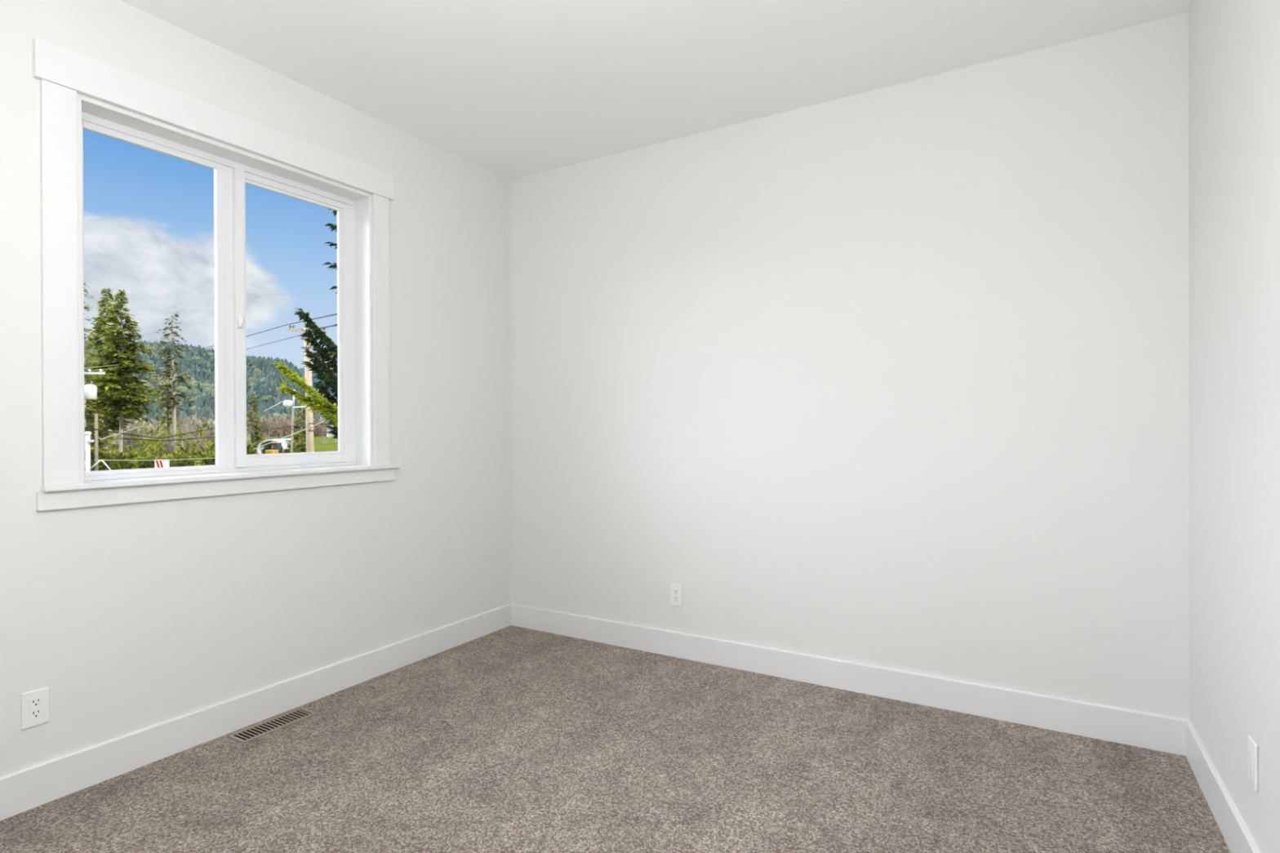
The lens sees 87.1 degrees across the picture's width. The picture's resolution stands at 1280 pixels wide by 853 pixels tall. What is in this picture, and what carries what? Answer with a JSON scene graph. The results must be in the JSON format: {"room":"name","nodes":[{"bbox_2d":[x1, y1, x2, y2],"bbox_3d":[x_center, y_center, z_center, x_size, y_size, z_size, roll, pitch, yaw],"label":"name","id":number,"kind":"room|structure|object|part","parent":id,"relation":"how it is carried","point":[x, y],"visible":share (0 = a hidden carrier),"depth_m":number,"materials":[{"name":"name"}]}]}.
{"room":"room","nodes":[
{"label":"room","id":0,"kind":"room"},
{"bbox_2d":[0,0,511,777],"bbox_3d":[-1.781,-0.043,2.632,0.140,2.940,3.900,0,0,31],"label":"wall","id":1,"kind":"structure","parent":0,"point":[132,616],"depth_m":2.76,"materials":[{"name":"paint"}]},
{"bbox_2d":[21,686,49,729],"bbox_3d":[-1.958,0.912,2.183,0.008,0.116,0.071,0,0,31],"label":"wall outlet","id":2,"kind":"object","parent":1,"relation":"attached to","point":[35,704],"visible":1,"depth_m":2.18,"materials":[{"name":"white plastic"}]},
{"bbox_2d":[29,696,42,719],"bbox_3d":[-1.956,0.912,2.182,0.003,0.067,0.034,0,0,31],"label":"receptacle","id":3,"kind":"object","parent":2,"relation":"attached to","point":[35,702],"depth_m":2.18,"materials":[{"name":"white plastic"}]},
{"bbox_2d":[32,37,399,511],"bbox_3d":[-1.658,-0.492,2.828,0.205,1.527,1.423,0,0,31],"label":"window","id":4,"kind":"structure","parent":1,"relation":"in","point":[362,218],"depth_m":2.73,"materials":[{"name":"paint"}]},
{"bbox_3d":[-1.925,-0.468,2.235,0.018,1.323,0.093,0,0,31],"label":"casing","id":5,"kind":"part","parent":4,"relation":"part of","materials":[{"name":"paint"}]},
{"bbox_3d":[-1.601,-1.194,2.779,0.026,0.124,1.401,0,0,31],"label":"header casing","id":6,"kind":"part","parent":4,"relation":"part of","materials":[{"name":"paint"}]},
{"bbox_3d":[-1.725,-0.466,2.856,0.060,1.315,1.165,0,0,31],"label":"frame","id":7,"kind":"part","parent":4,"relation":"part of","materials":[{"name":"plastic"}]},
{"bbox_3d":[-1.566,-0.457,3.085,0.042,1.258,0.575,0,0,31],"label":"sliding sash","id":8,"kind":"part","parent":4,"relation":"part of","materials":[{"name":"plastic"}]},
{"bbox_3d":[-1.279,-0.472,3.329,0.018,1.323,0.089,0,0,31],"label":"casing","id":9,"kind":"part","parent":4,"relation":"part of","materials":[{"name":"paint"}]},
{"bbox_2d":[0,603,511,820],"bbox_3d":[-1.710,1.161,2.595,0.014,0.131,3.620,0,0,31],"label":"baseboard","id":10,"kind":"structure","parent":1,"relation":"attached to","point":[27,788],"depth_m":2.64,"materials":[{"name":"paint"}]},
{"bbox_2d":[0,625,1231,852],"bbox_3d":[-0.292,1.324,1.758,3.347,0.200,3.660,0,0,31],"label":"floor","id":11,"kind":"structure","parent":0,"point":[511,739],"depth_m":2.34,"materials":[{"name":"carpet"}]},
{"bbox_2d":[226,706,317,743],"bbox_3d":[-1.504,1.223,2.768,0.116,0.006,0.312,0,0,31],"label":"floor vent","id":12,"kind":"object","parent":11,"relation":"in","point":[248,734],"visible":1,"depth_m":2.76,"materials":[{"name":"metal"}]},
{"bbox_2d":[120,0,1192,179],"bbox_3d":[-0.320,-1.641,1.763,4.147,0.250,4.500,0,0,31],"label":"ceiling","id":13,"kind":"structure","parent":0,"point":[511,89],"depth_m":2.73,"materials":[{"name":"paint"}]},
{"bbox_2d":[509,12,1190,719],"bbox_3d":[0.709,-0.053,3.345,3.422,2.940,0.140,0,0,31],"label":"wall","id":14,"kind":"structure","parent":0,"point":[896,376],"depth_m":3.02,"materials":[{"name":"paint"}]},
{"bbox_2d":[670,583,682,607],"bbox_3d":[0.193,0.894,3.567,0.071,0.116,0.008,0,0,31],"label":"wall outlet","id":15,"kind":"object","parent":14,"relation":"attached to","point":[676,590],"visible":1,"depth_m":3.56,"materials":[{"name":"white plastic"}]},
{"bbox_2d":[673,588,679,602],"bbox_3d":[0.192,0.894,3.565,0.034,0.067,0.003,0,0,31],"label":"receptacle","id":16,"kind":"object","parent":15,"relation":"attached to","point":[676,591],"depth_m":3.56,"materials":[{"name":"white plastic"}]},
{"bbox_2d":[511,603,1186,755],"bbox_3d":[0.614,1.152,3.316,3.254,0.131,0.014,0,0,31],"label":"baseboard","id":17,"kind":"structure","parent":14,"relation":"attached to","point":[1158,732],"depth_m":3.01,"materials":[{"name":"paint"}]},
{"bbox_2d":[1188,0,1279,852],"bbox_3d":[1.141,-0.050,0.825,0.140,2.940,3.761,0,0,30],"label":"wall","id":18,"kind":"structure","parent":0,"point":[1234,45],"depth_m":1.90,"materials":[{"name":"paint"}]},
{"bbox_2d":[1185,719,1260,852],"bbox_3d":[1.115,1.155,0.926,0.014,0.131,3.620,0,0,30],"label":"baseboard","id":19,"kind":"structure","parent":18,"relation":"attached to","point":[1237,837],"depth_m":2.06,"materials":[{"name":"paint"}]},
{"bbox_2d":[1248,734,1257,791],"bbox_3d":[1.604,0.881,1.765,0.009,0.120,0.072,0,0,31],"label":"wall plate","id":20,"kind":"object","parent":18,"relation":"attached to","point":[1252,746],"visible":1,"depth_m":1.75,"materials":[{"name":"white plastic"}]},
{"label":"outside","id":21,"kind":"structure","parent":0,"visible":0},
{"bbox_2d":[258,435,342,470],"bbox_3d":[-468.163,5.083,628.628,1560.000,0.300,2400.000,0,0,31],"label":"ground","id":22,"kind":"structure","parent":21,"point":[331,445],"depth_m":181.30,"materials":[{"name":"green plant"}]},
{"bbox_2d":[83,368,105,481],"bbox_3d":[-24.701,0.956,29.862,2.013,7.006,0.489,0,0,9],"label":"pole","id":23,"kind":"object","parent":22,"relation":"on","point":[90,390],"visible":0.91,"depth_m":29.68,"materials":[{"name":"white metal"}]},
{"bbox_2d":[84,280,106,448],"bbox_3d":[-46.359,-3.877,56.049,3.216,16.735,3.291,0,0,31],"label":"fir tree","id":24,"kind":"object","parent":22,"relation":"on","point":[90,345],"visible":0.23,"depth_m":56.14,"materials":[{"name":"green plant"}]},
{"bbox_2d":[94,413,98,480],"bbox_3d":[-32.267,1.853,40.003,0.178,5.227,0.178,0,0,31],"label":"wooden post","id":25,"kind":"object","parent":22,"relation":"on","point":[96,467],"visible":0.66,"depth_m":39.94,"materials":[{"name":"brown wood"}]},
{"bbox_2d":[84,431,111,471],"bbox_3d":[-20.836,2.325,26.000,1.401,4.256,0.208,0,0,0],"label":"post","id":26,"kind":"object","parent":22,"relation":"on","point":[88,441],"visible":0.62,"depth_m":25.96,"materials":[{"name":"white metal"}]},
{"bbox_2d":[100,425,144,439],"bbox_3d":[-25.126,0.223,33.001,0.033,0.581,16.452,0,0,-32],"label":"overhead wire","id":27,"kind":"object","parent":26,"relation":"attached to","point":[143,425],"visible":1,"depth_m":30.57,"materials":[{"name":"grey metal"}]},
{"bbox_2d":[84,446,111,479],"bbox_3d":[-36.167,2.916,44.036,2.627,3.214,2.646,0,0,31],"label":"bush","id":28,"kind":"object","parent":22,"relation":"on","point":[100,454],"visible":0.13,"depth_m":44.12,"materials":[{"name":"green plant"}]},
{"bbox_2d":[85,374,115,453],"bbox_3d":[-47.538,0.065,57.941,3.901,8.990,3.950,0,0,31],"label":"fir tree","id":29,"kind":"object","parent":22,"relation":"on","point":[100,435],"visible":0.17,"depth_m":58.00,"materials":[{"name":"green plant"}]},
{"bbox_2d":[84,448,124,479],"bbox_3d":[-35.930,2.987,45.022,2.504,2.974,2.621,0,0,31],"label":"bush","id":30,"kind":"object","parent":22,"relation":"on","point":[108,455],"visible":0.23,"depth_m":44.98,"materials":[{"name":"green plant"}]},
{"bbox_2d":[98,449,132,479],"bbox_3d":[-35.666,3.045,45.961,2.271,2.906,2.306,0,0,-14],"label":"bush","id":31,"kind":"object","parent":22,"relation":"on","point":[121,464],"visible":0.24,"depth_m":45.84,"materials":[{"name":"green plant"}]},
{"bbox_2d":[84,288,149,452],"bbox_3d":[-49.306,-4.163,62.223,6.306,17.307,5.648,0,0,-8],"label":"fir tree","id":32,"kind":"object","parent":22,"relation":"on","point":[113,422],"visible":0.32,"depth_m":61.68,"materials":[{"name":"green plant"}]},
{"bbox_2d":[85,289,167,453],"bbox_3d":[-46.288,-3.813,59.886,6.979,16.595,7.051,0,0,31],"label":"fir tree","id":33,"kind":"object","parent":22,"relation":"on","point":[122,393],"visible":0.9,"depth_m":59.61,"materials":[{"name":"green plant"}]},
{"bbox_2d":[107,419,152,453],"bbox_3d":[-52.294,1.610,68.791,3.982,5.820,5.913,0,0,-28],"label":"bare tree","id":34,"kind":"object","parent":22,"relation":"on","point":[141,437],"visible":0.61,"depth_m":69.01,"materials":[{"name":"plant"}]},
{"bbox_2d":[122,451,146,467],"bbox_3d":[-35.557,3.078,47.016,2.400,2.782,2.345,0,0,-7],"label":"bush","id":35,"kind":"object","parent":22,"relation":"on","point":[131,455],"visible":0.16,"depth_m":46.76,"materials":[{"name":"green plant"}]},
{"bbox_2d":[124,453,159,479],"bbox_3d":[-33.026,3.206,44.957,2.464,2.788,2.360,0,0,31],"label":"bush","id":36,"kind":"object","parent":22,"relation":"on","point":[140,462],"visible":0.37,"depth_m":44.58,"materials":[{"name":"green plant"}]},
{"bbox_2d":[146,454,173,477],"bbox_3d":[-32.680,3.193,46.029,2.553,2.585,2.529,0,0,31],"label":"bush","id":37,"kind":"object","parent":22,"relation":"on","point":[162,457],"visible":0.04,"depth_m":45.86,"materials":[{"name":"green plant"}]},
{"bbox_2d":[154,459,168,467],"bbox_3d":[-25.537,3.107,36.030,0.760,2.688,0.108,0,0,0],"label":"board","id":38,"kind":"object","parent":22,"relation":"on","point":[162,464],"visible":0.48,"depth_m":35.98,"materials":[{"name":"white paint"}]},
{"bbox_2d":[147,426,183,456],"bbox_3d":[-41.610,2.207,59.335,3.176,4.583,2.891,0,0,31],"label":"bare tree","id":39,"kind":"object","parent":22,"relation":"on","point":[174,444],"visible":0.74,"depth_m":59.73,"materials":[{"name":"beige plant"}]},
{"bbox_2d":[154,376,180,453],"bbox_3d":[-47.486,-0.323,67.989,2.286,9.600,3.084,0,0,-41],"label":"fir tree","id":40,"kind":"object","parent":22,"relation":"on","point":[166,421],"visible":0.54,"depth_m":67.88,"materials":[{"name":"green plant"}]},
{"bbox_2d":[140,414,195,453],"bbox_3d":[-55.801,0.815,79.328,6.702,7.393,6.075,0,0,31],"label":"bare tree","id":41,"kind":"object","parent":22,"relation":"on","point":[169,415],"visible":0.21,"depth_m":78.22,"materials":[{"name":"brown plant"}]},
{"bbox_2d":[147,301,199,453],"bbox_3d":[-45.614,-3.916,65.898,4.148,16.775,4.357,0,0,-26],"label":"fir tree","id":42,"kind":"object","parent":22,"relation":"on","point":[165,387],"visible":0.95,"depth_m":65.92,"materials":[{"name":"green plant"}]},
{"bbox_2d":[153,405,195,455],"bbox_3d":[-54.487,0.072,80.075,4.484,8.847,6.828,0,0,31],"label":"bare tree","id":43,"kind":"object","parent":22,"relation":"on","point":[182,406],"visible":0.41,"depth_m":79.44,"materials":[{"name":"plant"}]},
{"bbox_2d":[91,424,263,458],"bbox_3d":[-70.148,1.810,98.502,95.282,4.878,47.221,0,0,31],"label":"thicket","id":44,"kind":"object","parent":22,"relation":"on","point":[148,444],"visible":0.34,"depth_m":67.10,"materials":[{"name":"green plant"}]},
{"bbox_2d":[163,451,192,476],"bbox_3d":[-30.893,3.075,44.947,2.482,2.894,2.291,0,0,31],"label":"bush","id":45,"kind":"object","parent":22,"relation":"on","point":[174,455],"visible":0.3,"depth_m":44.77,"materials":[{"name":"green plant"}]},
{"bbox_2d":[99,413,276,455],"bbox_3d":[-91.898,0.958,124.049,123.736,6.563,59.393,0,0,31],"label":"thicket","id":46,"kind":"object","parent":22,"relation":"on","point":[202,420],"visible":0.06,"depth_m":88.38,"materials":[{"name":"brown plant"}]},
{"bbox_2d":[182,453,200,466],"bbox_3d":[-30.484,3.217,46.037,2.564,2.715,2.484,0,0,31],"label":"bush","id":47,"kind":"object","parent":22,"relation":"on","point":[193,461],"visible":0.11,"depth_m":45.64,"materials":[{"name":"green plant"}]},
{"bbox_2d":[179,408,215,453],"bbox_3d":[-48.083,1.234,72.443,6.046,6.512,3.759,0,0,19],"label":"bare tree","id":48,"kind":"object","parent":22,"relation":"on","point":[201,441],"visible":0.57,"depth_m":72.25,"materials":[{"name":"beige plant"}]},
{"bbox_2d":[193,422,209,456],"bbox_3d":[-56.963,2.160,87.834,5.090,5.476,5.279,0,0,31],"label":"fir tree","id":49,"kind":"object","parent":22,"relation":"on","point":[205,424],"visible":0.12,"depth_m":87.75,"materials":[{"name":"green plant"}]},
{"bbox_2d":[191,450,215,475],"bbox_3d":[-28.751,2.993,44.995,2.457,2.912,2.567,0,0,31],"label":"bush","id":50,"kind":"object","parent":22,"relation":"on","point":[212,454],"visible":0.26,"depth_m":44.58,"materials":[{"name":"green plant"}]},
{"bbox_2d":[84,342,337,422],"bbox_3d":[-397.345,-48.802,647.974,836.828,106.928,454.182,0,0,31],"label":"forest","id":51,"kind":"object","parent":22,"relation":"on","point":[256,371],"visible":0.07,"depth_m":517.74,"materials":[{"name":"green plant"}]},
{"bbox_2d":[195,405,255,444],"bbox_3d":[-51.822,0.663,84.977,7.669,7.695,5.846,0,0,31],"label":"bare tree","id":52,"kind":"object","parent":22,"relation":"on","point":[214,406],"visible":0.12,"depth_m":85.37,"materials":[{"name":"brown plant"}]},
{"bbox_2d":[245,444,260,471],"bbox_3d":[-35.205,2.984,60.019,2.750,2.922,2.790,0,0,31],"label":"bush","id":53,"kind":"object","parent":22,"relation":"on","point":[250,449],"visible":0.11,"depth_m":59.95,"materials":[{"name":"green plant"}]},
{"bbox_2d":[246,395,266,453],"bbox_3d":[-54.404,0.079,94.828,3.840,8.759,4.818,0,0,31],"label":"fir tree","id":54,"kind":"object","parent":22,"relation":"on","point":[256,434],"visible":0.56,"depth_m":94.93,"materials":[{"name":"green plant"}]},
{"bbox_2d":[247,413,277,440],"bbox_3d":[-67.745,0.660,118.992,5.104,7.607,7.976,0,0,31],"label":"bare tree","id":55,"kind":"object","parent":22,"relation":"on","point":[268,437],"visible":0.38,"depth_m":120.21,"materials":[{"name":"brown plant"}]},
{"bbox_2d":[265,442,283,453],"bbox_3d":[-47.028,3.234,86.504,1.520,2.398,2.636,0,0,0],"label":"tractor","id":56,"kind":"object","parent":22,"relation":"on","point":[275,446],"visible":0.37,"depth_m":86.71,"materials":[{"name":"yellow paint"}]},
{"bbox_2d":[256,438,297,453],"bbox_3d":[-48.265,3.049,90.504,5.692,2.764,6.165,0,0,31],"label":"shelter","id":57,"kind":"object","parent":22,"relation":"on","point":[284,445],"visible":0.42,"depth_m":88.91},
{"bbox_2d":[265,410,297,439],"bbox_3d":[-68.906,0.442,129.312,5.171,8.038,6.311,0,0,31],"label":"bare tree","id":58,"kind":"object","parent":22,"relation":"on","point":[281,424],"visible":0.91,"depth_m":129.43,"materials":[{"name":"brown plant"}]},
{"bbox_2d":[246,422,327,435],"bbox_3d":[-143.111,0.780,304.979,101.696,6.855,66.839,0,0,31],"label":"thicket","id":59,"kind":"object","parent":22,"relation":"on","point":[317,427],"visible":0.14,"depth_m":288.45,"materials":[{"name":"plant"}]},
{"bbox_2d":[281,447,301,469],"bbox_3d":[-32.068,3.179,61.968,2.347,2.834,2.300,0,0,31],"label":"bush","id":60,"kind":"object","parent":22,"relation":"on","point":[295,450],"visible":0.12,"depth_m":61.77,"materials":[{"name":"green plant"}]},
{"bbox_2d":[290,389,295,453],"bbox_3d":[-17.566,1.284,34.001,0.371,6.288,0.106,0,0,0],"label":"mast","id":61,"kind":"object","parent":22,"relation":"on","point":[293,399],"visible":0.35,"depth_m":33.96,"materials":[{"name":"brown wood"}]},
{"bbox_2d":[289,441,306,452],"bbox_3d":[-33.357,2.907,65.981,2.512,3.040,2.402,0,0,31],"label":"bush","id":62,"kind":"object","parent":22,"relation":"on","point":[301,446],"visible":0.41,"depth_m":65.74,"materials":[{"name":"green plant"}]},
{"bbox_2d":[286,400,314,446],"bbox_3d":[-45.390,0.252,90.089,3.998,8.392,3.716,0,0,31],"label":"fir tree","id":63,"kind":"object","parent":22,"relation":"on","point":[301,434],"visible":0.51,"depth_m":89.71,"materials":[{"name":"green plant"}]},
{"bbox_2d":[271,208,337,443],"bbox_3d":[-3.489,-0.828,8.881,2.077,10.500,1.800,0,0,-9],"label":"cedar tree","id":64,"kind":"object","parent":22,"relation":"on","point":[327,405],"visible":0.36,"depth_m":8.84,"materials":[{"name":"green plant"}]},
{"bbox_2d":[283,324,326,467],"bbox_3d":[-13.073,0.198,25.889,2.066,8.461,0.862,0,0,24],"label":"utility pole","id":65,"kind":"object","parent":22,"relation":"on","point":[308,375],"visible":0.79,"depth_m":25.89,"materials":[{"name":"brown wood"}]},
{"bbox_2d":[144,323,337,376],"bbox_3d":[-24.241,-3.335,37.761,2.434,2.694,64.624,0,0,-39],"label":"overhead wire","id":66,"kind":"object","parent":65,"relation":"attached to","point":[337,323],"visible":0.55,"depth_m":29.82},
{"bbox_2d":[246,422,330,433],"bbox_3d":[-20.997,0.291,39.229,1.160,0.862,50.797,0,0,-34],"label":"overhead wire","id":67,"kind":"object","parent":65,"relation":"attached to","point":[305,423],"visible":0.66,"depth_m":31.05,"materials":[{"name":"black metal"}]},
{"bbox_2d":[119,436,215,441],"bbox_3d":[-31.668,0.763,48.011,0.122,0.318,25.248,0,0,-18],"label":"overhead wire","id":68,"kind":"object","parent":67,"relation":"attached to","point":[207,437],"visible":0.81,"depth_m":41.97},
{"bbox_2d":[248,423,330,432],"bbox_3d":[-21.036,-0.050,39.203,1.075,0.690,50.796,0,0,-34],"label":"overhead wire","id":69,"kind":"object","parent":65,"relation":"attached to","point":[248,424],"visible":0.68,"depth_m":30.46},
{"bbox_2d":[254,420,324,448],"bbox_3d":[-16.433,0.547,31.076,0.294,1.583,22.035,0,0,-35],"label":"overhead wire","id":70,"kind":"object","parent":65,"relation":"attached to","point":[324,420],"visible":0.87,"depth_m":29.45,"materials":[{"name":"grey metal"}]},
{"bbox_2d":[283,400,306,408],"bbox_3d":[-13.213,-0.859,25.804,0.696,0.307,0.658,0,0,31],"label":"lamp","id":71,"kind":"object","parent":65,"relation":"attached to","point":[287,403],"depth_m":25.70,"materials":[{"name":"white ceramic"}]},
{"bbox_2d":[315,413,333,444],"bbox_3d":[-79.183,0.060,171.441,4.535,8.762,7.200,0,0,31],"label":"bare tree","id":72,"kind":"object","parent":22,"relation":"on","point":[324,427],"visible":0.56,"depth_m":170.48,"materials":[{"name":"plant"}]},
{"bbox_2d":[326,425,334,436],"bbox_3d":[-127.668,1.715,281.999,5.800,5.300,4.600,0,0,0],"label":"shed","id":73,"kind":"object","parent":22,"relation":"on","point":[330,425],"visible":0.04,"depth_m":279.98,"materials":[{"name":"white"}]},
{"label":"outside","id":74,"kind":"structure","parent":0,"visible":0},
{"bbox_3d":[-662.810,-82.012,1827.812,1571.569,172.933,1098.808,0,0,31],"label":"hill","id":75,"kind":"object","parent":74,"visible":0},
{"bbox_2d":[297,367,337,399],"bbox_3d":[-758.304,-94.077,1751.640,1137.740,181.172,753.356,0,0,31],"label":"forest","id":76,"kind":"object","parent":75,"relation":"on","point":[301,370],"visible":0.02,"depth_m":1801.36,"materials":[{"name":"green plant"}]},
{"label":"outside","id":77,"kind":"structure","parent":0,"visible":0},
{"bbox_3d":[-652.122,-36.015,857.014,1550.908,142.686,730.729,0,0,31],"label":"hill","id":78,"kind":"object","parent":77,"visible":0},
{"bbox_2d":[84,340,337,435],"bbox_3d":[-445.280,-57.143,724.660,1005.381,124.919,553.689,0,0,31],"label":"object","id":79,"kind":"object","parent":78,"relation":"on","point":[274,380],"visible":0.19,"depth_m":556.00,"materials":[{"name":"green plant"}]},
{"bbox_2d":[246,413,334,428],"bbox_3d":[-150.128,-1.804,337.054,121.140,11.230,78.038,0,0,31],"label":"thicket","id":80,"kind":"object","parent":78,"relation":"on","point":[315,420],"visible":0.07,"depth_m":326.53,"materials":[{"name":"brown plant"}]},
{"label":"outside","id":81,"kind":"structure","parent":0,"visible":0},
{"bbox_2d":[125,313,337,371],"bbox_3d":[-25.327,-3.546,37.818,2.542,2.876,66.046,0,0,-41],"label":"overhead wire","id":82,"kind":"object","parent":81,"point":[335,313],"visible":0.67,"depth_m":28.16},
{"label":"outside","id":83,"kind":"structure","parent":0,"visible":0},
{"bbox_2d":[84,426,215,439],"bbox_3d":[-29.026,0.234,41.729,1.512,1.077,38.828,0,0,-22],"label":"overhead wire","id":84,"kind":"object","parent":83,"point":[84,427],"visible":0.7,"depth_m":36.64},
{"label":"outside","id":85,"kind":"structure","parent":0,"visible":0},
{"bbox_2d":[94,457,215,461],"bbox_3d":[-18.873,1.317,27.075,4.864,0.115,0.189,0,0,-24],"label":"overhead wire","id":86,"kind":"object","parent":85,"point":[201,458],"visible":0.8,"depth_m":27.07,"materials":[{"name":"grey metal"}]}
]}

